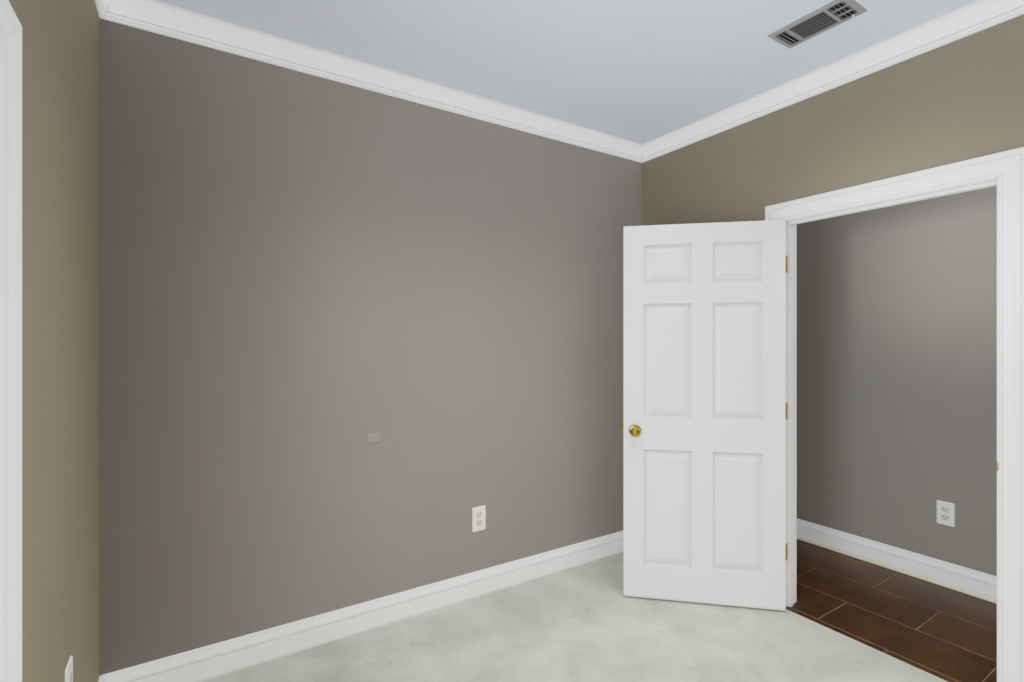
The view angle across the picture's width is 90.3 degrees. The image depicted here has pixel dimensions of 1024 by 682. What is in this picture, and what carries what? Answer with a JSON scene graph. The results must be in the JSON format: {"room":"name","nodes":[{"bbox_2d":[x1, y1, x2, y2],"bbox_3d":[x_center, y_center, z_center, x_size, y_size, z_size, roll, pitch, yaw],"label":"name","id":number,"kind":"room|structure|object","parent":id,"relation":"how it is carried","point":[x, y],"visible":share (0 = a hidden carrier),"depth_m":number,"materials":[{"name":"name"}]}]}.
{"room":"empty bedroom","nodes":[
{"label":"empty bedroom","id":0,"kind":"room"},
{"bbox_2d":[8,0,99,681],"bbox_3d":[-0.666,0.075,0.414,0.120,2.770,3.754,0,0,-33],"label":"wall","id":1,"kind":"structure","parent":0,"point":[60,332],"depth_m":1.33,"materials":[{"name":"beige paint"}]},
{"bbox_2d":[65,656,72,681],"bbox_3d":[-1.230,0.960,1.414,0.007,0.133,0.082,0,0,-33],"label":"outlet","id":2,"kind":"object","parent":1,"relation":"attached to","point":[69,673],"visible":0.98,"depth_m":1.41,"materials":[{"name":"white plastic"}]},
{"bbox_2d":[98,674,109,681],"bbox_3d":[-0.608,1.333,0.450,0.016,0.134,3.514,0,0,-33],"label":"baseboard","id":3,"kind":"structure","parent":1,"relation":"attached to","point":[105,677],"depth_m":1.93,"materials":[{"name":"white paint"}]},
{"bbox_2d":[95,0,126,23],"bbox_3d":[-0.583,-1.266,0.466,0.076,0.088,3.514,0,0,-33],"label":"crown molding","id":4,"kind":"structure","parent":1,"relation":"attached to","point":[110,10],"depth_m":1.93,"materials":[{"name":"white paint"}]},
{"bbox_3d":[-0.667,0.215,0.452,0.140,1.420,1.110,0,0,-33],"label":"window","id":5,"kind":"structure","parent":1,"relation":"in","visible":0},
{"bbox_2d":[0,0,21,681],"bbox_3d":[-0.624,0.123,0.479,0.022,1.426,1.100,0,0,-33],"label":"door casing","id":6,"kind":"structure","parent":5,"relation":"attached to","point":[10,348],"depth_m":0.91,"materials":[{"name":"white paint"}]},
{"bbox_2d":[100,18,641,674],"bbox_3d":[-0.366,0.075,2.762,2.914,2.770,0.120,0,0,-33],"label":"wall","id":7,"kind":"structure","parent":0,"point":[308,282],"depth_m":2.37,"materials":[{"name":"beige paint"}]},
{"bbox_2d":[107,530,623,681],"bbox_3d":[-0.317,1.333,2.712,2.884,0.134,0.016,0,0,-33],"label":"baseboard","id":8,"kind":"structure","parent":7,"relation":"attached to","point":[205,663],"depth_m":2.43,"materials":[{"name":"white paint"}]},
{"bbox_2d":[366,433,380,442],"bbox_3d":[-0.676,0.476,2.490,0.070,0.044,0.004,0,0,-33],"label":"electrical outlet plate","id":9,"kind":"object","parent":7,"relation":"attached to","point":[373,438],"visible":1,"depth_m":2.49,"materials":[{"name":"grey plastic"}]},
{"bbox_2d":[119,0,642,161],"bbox_3d":[-0.315,-1.266,2.678,2.730,0.088,0.076,0,0,-33],"label":"crown molding","id":10,"kind":"structure","parent":7,"relation":"attached to","point":[172,21],"depth_m":2.40,"materials":[{"name":"white paint"}]},
{"bbox_2d":[472,505,485,531],"bbox_3d":[-0.180,0.980,2.805,0.082,0.133,0.007,0,0,-33],"label":"outlet","id":11,"kind":"object","parent":7,"relation":"attached to","point":[479,518],"visible":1,"depth_m":2.80,"materials":[{"name":"white plastic"}]},
{"bbox_2d":[156,0,975,143],"bbox_3d":[0.783,-1.370,1.925,4.188,0.120,6.440,0,0,-33],"label":"ceiling","id":12,"kind":"structure","parent":0,"point":[641,71],"depth_m":2.24,"materials":[{"name":"paint"}]},
{"bbox_2d":[767,0,867,48],"bbox_3d":[1.251,-1.302,2.099,0.176,0.019,0.312,0,0,-33],"label":"ceiling vent","id":13,"kind":"object","parent":12,"relation":"in","point":[828,16],"visible":1,"depth_m":2.08,"materials":[{"name":"grey metal"}]},
{"bbox_2d":[203,552,947,681],"bbox_3d":[0.613,1.430,1.231,2.914,0.060,3.514,0,0,-33],"label":"floor","id":14,"kind":"structure","parent":0,"point":[589,622],"depth_m":2.33,"materials":[{"name":"white carpet"}]},
{"bbox_2d":[642,14,1023,225],"bbox_3d":[1.625,0.075,2.463,0.120,2.770,6.440,0,0,-33],"label":"wall","id":15,"kind":"structure","parent":0,"point":[961,99],"depth_m":2.37,"materials":[{"name":"beige paint"}]},
{"bbox_2d":[639,0,1023,162],"bbox_3d":[1.808,-1.266,1.995,0.076,0.088,3.514,0,0,-33],"label":"crown molding","id":16,"kind":"structure","parent":15,"relation":"attached to","point":[976,16],"depth_m":2.36,"materials":[{"name":"white paint"}]},
{"bbox_2d":[785,177,998,681],"bbox_3d":[1.699,0.378,2.346,0.122,2.045,0.869,0,0,-33],"label":"door jamb","id":17,"kind":"structure","parent":15,"relation":"in","point":[790,412],"depth_m":2.68,"materials":[{"name":"white paint"}]},
{"bbox_2d":[622,220,784,610],"bbox_3d":[1.011,0.382,2.714,0.832,2.012,0.175,0,0,11],"label":"door","id":18,"kind":"structure","parent":17,"relation":"attached to","point":[703,429],"depth_m":2.69,"materials":[{"name":"white paint"}]},
{"bbox_2d":[765,147,1023,681],"bbox_3d":[1.640,0.339,2.308,0.022,2.122,1.023,0,0,-33],"label":"door frame","id":19,"kind":"structure","parent":15,"relation":"attached to","point":[1006,168],"depth_m":1.93,"materials":[{"name":"white paint"}]},
{"bbox_2d":[785,539,996,681],"bbox_3d":[2.010,1.430,2.709,1.034,0.060,6.200,0,0,-33],"label":"floor","id":20,"kind":"structure","parent":0,"point":[944,633],"depth_m":2.61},
{"bbox_2d":[796,186,996,575],"bbox_3d":[2.496,0.075,3.020,0.120,2.770,6.440,0,0,-33],"label":"wall","id":21,"kind":"structure","parent":0,"point":[896,372],"depth_m":3.10,"materials":[{"name":"beige paint"}]},
{"bbox_2d":[796,518,996,603],"bbox_3d":[2.431,1.333,2.978,0.035,0.134,6.200,0,0,-33],"label":"baseboard","id":22,"kind":"structure","parent":21,"relation":"attached to","point":[975,583],"depth_m":3.04,"materials":[{"name":"white paint"}]},
{"bbox_2d":[937,500,954,526],"bbox_3d":[2.486,0.990,2.918,0.007,0.133,0.082,0,0,-33],"label":"outlet","id":23,"kind":"object","parent":21,"relation":"attached to","point":[945,513],"visible":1,"depth_m":2.91,"materials":[{"name":"white plastic"}]}
]}

